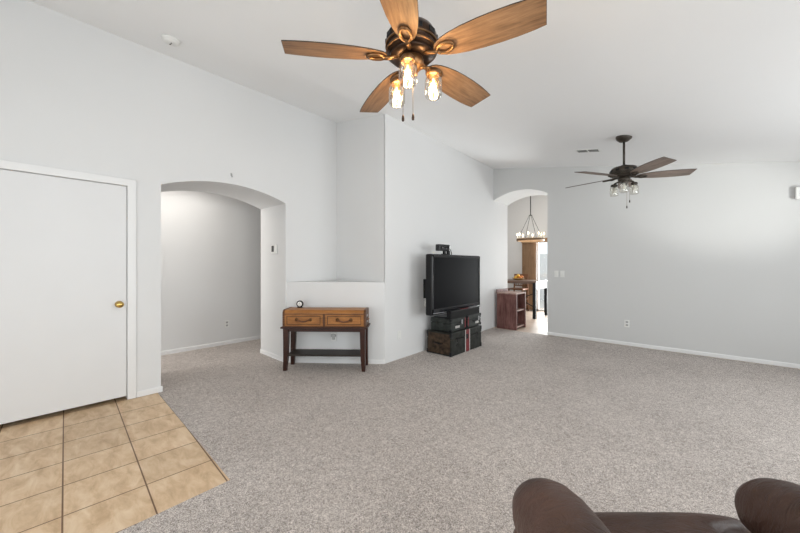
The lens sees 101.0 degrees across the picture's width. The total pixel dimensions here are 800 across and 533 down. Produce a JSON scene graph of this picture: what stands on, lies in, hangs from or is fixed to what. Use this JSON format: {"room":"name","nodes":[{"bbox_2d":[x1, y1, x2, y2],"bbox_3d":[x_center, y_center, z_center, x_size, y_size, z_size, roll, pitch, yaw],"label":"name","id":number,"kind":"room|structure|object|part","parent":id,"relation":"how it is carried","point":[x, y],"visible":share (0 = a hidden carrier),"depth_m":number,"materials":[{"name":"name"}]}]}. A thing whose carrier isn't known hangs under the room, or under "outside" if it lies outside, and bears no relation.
{"room":"living room","nodes":[
{"label":"living room","id":0,"kind":"room"},
{"bbox_2d":[0,393,229,532],"bbox_3d":[-2.827,1.322,1.881,2.680,0.096,2.650,0,0,42],"label":"floor tile","id":1,"kind":"structure","parent":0,"point":[112,465],"depth_m":2.07,"materials":[{"name":"tile"}]},
{"bbox_2d":[0,0,336,396],"bbox_3d":[-2.811,-0.505,3.404,0.707,3.550,5.100,0,0,42],"label":"wall","id":2,"kind":"structure","parent":0,"point":[76,95],"depth_m":3.30,"materials":[{"name":"white paint"}]},
{"bbox_2d":[0,169,126,424],"bbox_3d":[-2.849,0.243,2.819,0.109,1.985,0.820,0,0,42],"label":"door","id":3,"kind":"structure","parent":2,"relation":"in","point":[63,241],"depth_m":2.80,"materials":[{"name":"paint"}]},
{"bbox_3d":[-2.603,0.362,3.064,0.072,0.062,0.062,0,0,42],"label":"knob","id":4,"kind":"part","parent":3,"relation":"part of","materials":[{"name":"gold metal"}]},
{"bbox_2d":[0,160,135,399],"bbox_3d":[-2.871,0.226,2.834,0.066,2.088,0.950,0,0,42],"label":"trim","id":5,"kind":"structure","parent":2,"relation":"attached to","point":[130,184],"depth_m":3.13,"materials":[{"name":"paint"}]},
{"bbox_2d":[136,386,162,397],"bbox_3d":[-2.465,1.242,3.251,0.012,0.056,0.208,0,0,42],"label":"baseboard","id":6,"kind":"structure","parent":2,"relation":"attached to","point":[141,393],"depth_m":3.25,"materials":[{"name":"paint"}]},
{"bbox_2d":[260,349,282,361],"bbox_3d":[-1.766,1.242,4.562,0.711,0.056,0.012,0,0,42],"label":"baseboard","id":7,"kind":"object","parent":2,"relation":"attached to","point":[264,352],"visible":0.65,"depth_m":4.56,"materials":[{"name":"paint"}]},
{"bbox_2d":[271,245,276,253],"bbox_3d":[-1.722,-0.222,4.514,0.150,0.124,0.024,0,0,42],"label":"thermostat","id":8,"kind":"object","parent":2,"relation":"attached to","point":[273,247],"visible":1,"depth_m":4.50,"materials":[{"name":"white plastic"}]},
{"bbox_2d":[161,191,260,350],"bbox_3d":[-3.285,-0.030,4.840,0.100,2.600,5.800,0,0,42],"label":"wall","id":9,"kind":"structure","parent":0,"point":[211,243],"depth_m":5.11,"materials":[{"name":"white paint"}]},
{"bbox_2d":[161,335,260,354],"bbox_3d":[-3.244,1.240,4.803,0.012,0.060,5.600,0,0,42],"label":"baseboard","id":10,"kind":"structure","parent":9,"relation":"attached to","point":[202,346],"depth_m":5.11,"materials":[{"name":"paint"}]},
{"bbox_2d":[287,280,384,358],"bbox_3d":[-0.836,0.744,4.328,1.033,1.052,0.884,0,0,42],"label":"wall ledge","id":11,"kind":"object","parent":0,"point":[328,293],"visible":0.57,"depth_m":4.30,"materials":[{"name":"white paint"}]},
{"bbox_2d":[331,332,335,340],"bbox_3d":[-0.863,0.925,4.274,0.070,0.115,0.037,0,0,3],"label":"wall outlet","id":12,"kind":"object","parent":11,"relation":"attached to","point":[333,334],"visible":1,"depth_m":4.28,"materials":[{"name":"white plastic"}]},
{"bbox_2d":[288,358,384,363],"bbox_3d":[-0.849,1.242,4.293,1.306,0.056,0.012,0,0,3],"label":"baseboard","id":13,"kind":"structure","parent":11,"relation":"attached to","point":[297,360],"depth_m":4.29,"materials":[{"name":"paint"}]},
{"bbox_2d":[337,114,384,281],"bbox_3d":[-0.773,-0.505,4.927,1.700,3.550,0.210,0,0,42],"label":"wall","id":14,"kind":"structure","parent":0,"point":[361,141],"depth_m":4.57,"materials":[{"name":"white paint"}]},
{"bbox_2d":[28,0,799,168],"bbox_3d":[1.048,-1.805,3.631,8.100,1.555,12.400,0,0,42],"label":"ceiling","id":15,"kind":"structure","parent":0,"point":[690,81],"depth_m":2.80,"materials":[{"name":"paint"}]},
{"bbox_2d":[161,34,180,46],"bbox_3d":[-2.085,-2.044,3.004,0.147,0.059,0.148,0,0,37],"label":"smoke detector","id":16,"kind":"object","parent":15,"relation":"attached to","point":[170,40],"visible":1,"depth_m":2.97,"materials":[{"name":"white plastic"}]},
{"bbox_2d":[281,0,546,121],"bbox_3d":[0.091,-1.203,1.762,1.290,0.938,1.259,-1,-2,42],"label":"ceiling fan","id":17,"kind":"object","parent":15,"relation":"hanging from","point":[412,43],"visible":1,"depth_m":1.65,"materials":[{"name":"brown wood"}]},
{"bbox_3d":[-0.330,-1.103,1.699,0.534,0.043,0.166,0,-1,-7],"label":"blade","id":18,"kind":"part","parent":17,"relation":"part of","materials":[{"name":"brown wood"}]},
{"bbox_3d":[-0.108,-1.096,2.107,0.166,0.043,0.534,0,-1,-25],"label":"blade","id":19,"kind":"part","parent":17,"relation":"part of","materials":[{"name":"brown wood"}]},
{"bbox_3d":[-0.011,-1.112,1.362,0.166,0.043,0.534,-1,-1,11],"label":"blade","id":20,"kind":"part","parent":17,"relation":"part of","materials":[{"name":"brown wood"}]},
{"bbox_3d":[0.138,-1.042,1.752,0.096,0.038,0.024,0,-1,-2],"label":"light arm","id":21,"kind":"part","parent":17,"relation":"part of","materials":[{"name":"brown metal"}]},
{"bbox_3d":[0.348,-1.100,2.022,0.534,0.043,0.166,1,-2,-43],"label":"blade","id":22,"kind":"part","parent":17,"relation":"part of","materials":[{"name":"brown wood"}]},
{"bbox_3d":[0.409,-1.110,1.562,0.534,0.043,0.166,-1,-1,29],"label":"blade","id":23,"kind":"part","parent":17,"relation":"part of","materials":[{"name":"brown wood"}]},
{"bbox_2d":[516,196,544,241],"bbox_3d":[3.276,-1.304,8.285,0.669,1.378,0.668,0,0,42],"label":"chandelier","id":24,"kind":"object","parent":15,"relation":"hanging from","point":[519,239],"visible":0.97,"depth_m":8.27,"materials":[{"name":"black metal"}]},
{"bbox_2d":[575,149,600,152],"bbox_3d":[2.690,-1.643,4.723,0.306,0.061,0.150,0,0,42],"label":"ceiling vent","id":25,"kind":"object","parent":15,"relation":"in","point":[581,150],"visible":1,"depth_m":4.70,"materials":[{"name":"white plastic"}]},
{"bbox_2d":[566,135,696,207],"bbox_3d":[2.732,-1.140,4.033,1.340,0.912,1.319,0,0,42],"label":"ceiling fan","id":26,"kind":"object","parent":15,"relation":"hanging from","point":[623,173],"visible":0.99,"depth_m":3.89,"materials":[{"name":"brown wood"}]},
{"bbox_3d":[2.326,-1.075,3.874,0.562,0.043,0.166,0,0,-18],"label":"blade","id":27,"kind":"part","parent":26,"relation":"part of","materials":[{"name":"brown wood"}]},
{"bbox_3d":[2.956,-1.075,4.332,0.166,0.043,0.562,0,0,36],"label":"blade","id":28,"kind":"part","parent":26,"relation":"part of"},
{"bbox_3d":[2.715,-1.075,3.592,0.166,0.043,0.562,0,0,0],"label":"blade","id":29,"kind":"part","parent":26,"relation":"part of","materials":[{"name":"brown wood"}]},
{"bbox_3d":[3.104,-1.075,3.874,0.562,0.043,0.166,0,0,18],"label":"blade","id":30,"kind":"part","parent":26,"relation":"part of","materials":[{"name":"brown wood"}]},
{"bbox_2d":[385,114,506,363],"bbox_3d":[0.986,-0.480,5.880,0.400,3.500,3.980,0,0,42],"label":"wall","id":31,"kind":"structure","parent":0,"point":[436,193],"depth_m":4.93,"materials":[{"name":"white paint"}]},
{"bbox_2d":[423,279,425,306],"bbox_3d":[0.420,0.405,4.802,0.180,0.410,0.040,0,0,42],"label":"media box","id":32,"kind":"object","parent":31,"relation":"attached to","point":[424,280],"visible":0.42,"depth_m":4.83,"materials":[{"name":"black plastic"}]},
{"bbox_2d":[118,328,799,532],"bbox_3d":[0.220,1.320,2.808,7.830,0.100,8.070,0,0,42],"label":"floor","id":33,"kind":"structure","parent":0,"point":[424,441],"depth_m":2.54,"materials":[{"name":"carpet"}]},
{"bbox_2d":[280,307,370,371],"bbox_3d":[-0.906,0.901,4.091,1.054,0.738,0.340,0,0,2],"label":"console table","id":34,"kind":"object","parent":33,"relation":"on","point":[294,319],"visible":1,"depth_m":3.96,"materials":[{"name":"brown wood"}]},
{"bbox_3d":[-1.376,1.012,3.996,0.063,0.515,0.062,0,0,2],"label":"leg","id":35,"kind":"part","parent":34,"relation":"part of","materials":[{"name":"brown wood"}]},
{"bbox_3d":[-1.368,1.012,4.240,0.063,0.515,0.062,0,0,2],"label":"leg","id":36,"kind":"part","parent":34,"relation":"part of","materials":[{"name":"brown wood"}]},
{"bbox_2d":[296,300,303,307],"bbox_3d":[-1.270,0.489,4.189,0.086,0.091,0.033,0,0,2],"label":"desk clock","id":37,"kind":"object","parent":34,"relation":"on","point":[299,303],"visible":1,"depth_m":4.17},
{"bbox_3d":[-1.157,0.658,3.963,0.444,0.128,0.010,0,0,2],"label":"drawer","id":38,"kind":"part","parent":34,"relation":"part of","materials":[{"name":"beige wood"}]},
{"bbox_3d":[-1.157,0.658,3.957,0.410,0.104,0.004,0,0,2],"label":"drawer moulding","id":39,"kind":"part","parent":34,"relation":"part of","materials":[{"name":"brown wood"}]},
{"bbox_2d":[288,349,359,356],"bbox_3d":[-0.908,1.085,4.104,0.920,0.020,0.270,0,0,2],"label":"shelf","id":40,"kind":"object","parent":34,"relation":"attached to","point":[294,352],"depth_m":4.08,"materials":[{"name":"black wood"}]},
{"bbox_3d":[-0.668,0.658,3.942,0.410,0.104,0.004,0,0,2],"label":"drawer moulding","id":41,"kind":"part","parent":34,"relation":"part of","materials":[{"name":"brown wood"}]},
{"bbox_3d":[-0.667,0.658,3.948,0.444,0.128,0.010,0,0,2],"label":"drawer","id":42,"kind":"part","parent":34,"relation":"part of","materials":[{"name":"beige wood"}]},
{"bbox_3d":[-0.447,1.012,3.967,0.063,0.515,0.062,0,0,2],"label":"leg","id":43,"kind":"part","parent":34,"relation":"part of","materials":[{"name":"brown wood"}]},
{"bbox_3d":[-0.440,1.012,4.211,0.063,0.515,0.062,0,0,2],"label":"leg","id":44,"kind":"part","parent":34,"relation":"part of","materials":[{"name":"brown wood"}]},
{"bbox_2d":[427,325,481,356],"bbox_3d":[0.840,1.107,5.014,0.451,0.325,0.897,0,0,42],"label":"trunk","id":45,"kind":"object","parent":33,"relation":"on","point":[450,344],"visible":0.93,"depth_m":4.75,"materials":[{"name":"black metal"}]},
{"bbox_3d":[0.553,1.107,4.711,0.380,0.285,0.009,0,0,42],"label":"panel","id":46,"kind":"part","parent":45,"relation":"part of","materials":[{"name":"brown wood"}]},
{"bbox_2d":[431,316,465,331],"bbox_3d":[0.733,0.852,4.909,0.386,0.185,0.420,0,0,42],"label":"case","id":47,"kind":"object","parent":45,"relation":"on","point":[442,324],"visible":0.94,"depth_m":4.77,"materials":[{"name":"metal"}]},
{"bbox_3d":[0.724,0.793,4.919,0.359,0.068,0.414,0,0,42],"label":"lid","id":48,"kind":"part","parent":47,"relation":"part of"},
{"bbox_2d":[426,254,479,317],"bbox_3d":[0.792,0.301,5.019,0.242,0.916,1.340,0,0,42],"label":"television","id":49,"kind":"object","parent":47,"relation":"on","point":[452,281],"visible":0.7,"depth_m":4.81,"materials":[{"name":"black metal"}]},
{"bbox_2d":[436,244,451,254],"bbox_3d":[0.684,-0.190,4.845,0.101,0.225,0.483,0,0,37],"label":"camera","id":50,"kind":"object","parent":49,"relation":"on","point":[446,249],"visible":0.96,"depth_m":4.73,"materials":[{"name":"black plastic"}]},
{"bbox_2d":[447,306,478,319],"bbox_3d":[0.959,0.699,4.943,0.082,0.121,0.810,0,0,42],"label":"soundbar","id":51,"kind":"object","parent":47,"relation":"on","point":[462,312],"visible":1,"depth_m":4.84,"materials":[{"name":"black metal"}]},
{"bbox_3d":[0.841,0.994,5.030,0.426,0.097,0.864,0,0,42],"label":"lid","id":52,"kind":"part","parent":45,"relation":"part of","materials":[{"name":"black leather"}]},
{"bbox_2d":[466,313,480,327],"bbox_3d":[1.036,0.852,5.245,0.386,0.185,0.425,0,0,42],"label":"case","id":53,"kind":"object","parent":45,"relation":"on","point":[472,320],"visible":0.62,"depth_m":5.11,"materials":[{"name":"metal"}]},
{"bbox_3d":[1.026,0.793,5.255,0.359,0.068,0.419,0,0,42],"label":"lid","id":54,"kind":"part","parent":53,"relation":"part of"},
{"bbox_2d":[512,478,799,532],"bbox_3d":[0.732,0.786,0.567,0.858,0.967,1.045,0,0,0],"label":"armchair","id":55,"kind":"object","parent":33,"relation":"on","point":[539,505],"visible":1,"depth_m":0.89,"materials":[{"name":"brown leather"}]},
{"bbox_2d":[513,512,750,532],"bbox_3d":[0.735,0.866,0.675,0.744,0.215,0.830,0,0,0],"label":"seat cushion","id":56,"kind":"object","parent":55,"relation":"on","point":[616,522],"depth_m":0.99,"materials":[{"name":"brown leather"}]},
{"bbox_2d":[507,195,546,310],"bbox_3d":[5.220,-0.630,8.042,7.600,3.800,0.140,0,0,42],"label":"wall","id":57,"kind":"structure","parent":0,"point":[518,212],"depth_m":9.50,"materials":[{"name":"white paint"}]},
{"bbox_2d":[522,243,535,309],"bbox_3d":[3.630,0.278,9.285,0.380,1.925,0.043,0,0,42],"label":"vertical blinds","id":58,"kind":"object","parent":57,"relation":"attached to","point":[528,249],"visible":0.51,"depth_m":9.26,"materials":[{"name":"brown wood"}]},
{"bbox_2d":[521,238,546,242],"bbox_3d":[4.378,-0.690,8.602,2.400,0.120,0.155,0,0,42],"label":"valance","id":59,"kind":"object","parent":57,"relation":"attached to","point":[545,238],"visible":0.1,"depth_m":9.05,"materials":[{"name":"brown wood"}]},
{"bbox_2d":[537,243,543,310],"bbox_3d":[4.572,0.270,8.626,1.945,2.000,0.040,0,0,42],"label":"sliding door","id":60,"kind":"structure","parent":57,"relation":"in","point":[538,309],"depth_m":9.23,"materials":[{"name":"paint"}]},
{"bbox_2d":[493,308,796,368],"bbox_3d":[4.357,1.321,7.158,7.500,0.097,3.930,0,0,42],"label":"floor","id":61,"kind":"structure","parent":0,"point":[538,325],"depth_m":6.89,"materials":[{"name":"white"}]},
{"bbox_2d":[496,288,525,329],"bbox_3d":[2.280,0.877,6.766,0.417,0.785,0.494,0,0,42],"label":"cubby shelf","id":62,"kind":"object","parent":61,"relation":"on","point":[511,305],"visible":1,"depth_m":6.64,"materials":[{"name":"brown wood"}]},
{"bbox_3d":[2.135,0.517,6.898,0.025,0.065,0.494,0,0,42],"label":"rail","id":63,"kind":"part","parent":62,"relation":"part of","materials":[{"name":"brown wood"}]},
{"bbox_3d":[2.132,0.920,6.607,0.400,0.700,0.035,0,0,42],"label":"panel","id":64,"kind":"part","parent":62,"relation":"part of","materials":[{"name":"brown wood"}]},
{"bbox_3d":[2.423,0.920,6.931,0.400,0.700,0.035,0,0,42],"label":"panel","id":65,"kind":"part","parent":62,"relation":"part of","materials":[{"name":"brown wood"}]},
{"bbox_2d":[508,274,528,310],"bbox_3d":[3.296,0.755,9.193,0.430,1.031,0.447,0,0,42],"label":"dining chair","id":66,"kind":"object","parent":61,"relation":"on","point":[523,275],"visible":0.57,"depth_m":9.19,"materials":[{"name":"brown wood"}]},
{"bbox_3d":[3.287,0.650,9.183,0.430,0.040,0.420,0,0,42],"label":"seat","id":67,"kind":"part","parent":66,"relation":"part of","materials":[{"name":"brown wood"}]},
{"bbox_3d":[3.564,0.760,9.204,0.046,1.022,0.074,0,0,42],"label":"leg","id":68,"kind":"part","parent":66,"relation":"part of","materials":[{"name":"brown wood"}]},
{"bbox_2d":[507,279,546,318],"bbox_3d":[2.882,0.823,8.681,1.690,0.895,0.900,0,0,42],"label":"dining table","id":69,"kind":"object","parent":61,"relation":"on","point":[537,284],"visible":0.5,"depth_m":8.07,"materials":[{"name":"brown wood"}]},
{"bbox_3d":[3.201,0.842,7.855,0.070,0.857,0.070,0,0,42],"label":"leg","id":70,"kind":"part","parent":69,"relation":"part of","materials":[{"name":"black wood"}]},
{"bbox_3d":[3.736,0.842,8.449,0.070,0.857,0.070,0,0,42],"label":"leg","id":71,"kind":"part","parent":69,"relation":"part of","materials":[{"name":"black metal"}]},
{"bbox_2d":[494,161,799,363],"bbox_3d":[4.158,-0.480,5.225,5.410,3.500,0.710,0,0,42],"label":"wall","id":72,"kind":"structure","parent":0,"point":[707,259],"depth_m":4.82,"materials":[{"name":"grey paint"}]},
{"bbox_2d":[560,271,564,276],"bbox_3d":[2.892,0.152,5.879,0.070,0.115,0.014,0,0,42],"label":"light switch","id":73,"kind":"object","parent":72,"relation":"attached to","point":[562,273],"visible":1,"depth_m":5.87,"materials":[{"name":"white plastic"}]},
{"bbox_2d":[624,320,629,326],"bbox_3d":[3.604,0.922,5.240,0.070,0.115,0.010,0,0,42],"label":"wall outlet","id":74,"kind":"object","parent":72,"relation":"attached to","point":[626,322],"visible":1,"depth_m":5.24,"materials":[{"name":"white plastic"}]},
{"bbox_2d":[547,332,799,368],"bbox_3d":[4.277,1.242,4.632,4.240,0.056,0.012,0,0,42],"label":"baseboard","id":75,"kind":"structure","parent":72,"relation":"attached to","point":[731,357],"depth_m":4.76,"materials":[{"name":"paint"}]},
{"bbox_2d":[795,187,799,198],"bbox_3d":[4.946,-0.890,4.000,0.200,0.150,0.056,0,0,42],"label":"door chime","id":76,"kind":"object","parent":72,"relation":"attached to","point":[797,189],"visible":1,"depth_m":4.04,"materials":[{"name":"white plastic"}]},
{"label":"outside","id":77,"kind":"structure","parent":0,"visible":0},
{"bbox_2d":[539,300,543,307],"bbox_3d":[7.130,1.340,9.418,10.000,0.100,4.460,0,0,42],"label":"floor","id":78,"kind":"structure","parent":77,"point":[541,302],"depth_m":11.06,"materials":[{"name":"concrete"}]},
{"bbox_2d":[539,254,546,299],"bbox_3d":[7.753,0.430,10.109,10.000,1.720,0.200,0,0,42],"label":"wall","id":79,"kind":"structure","parent":78,"relation":"on","point":[542,257],"depth_m":12.21,"materials":[{"name":"grey paint"}]}
]}

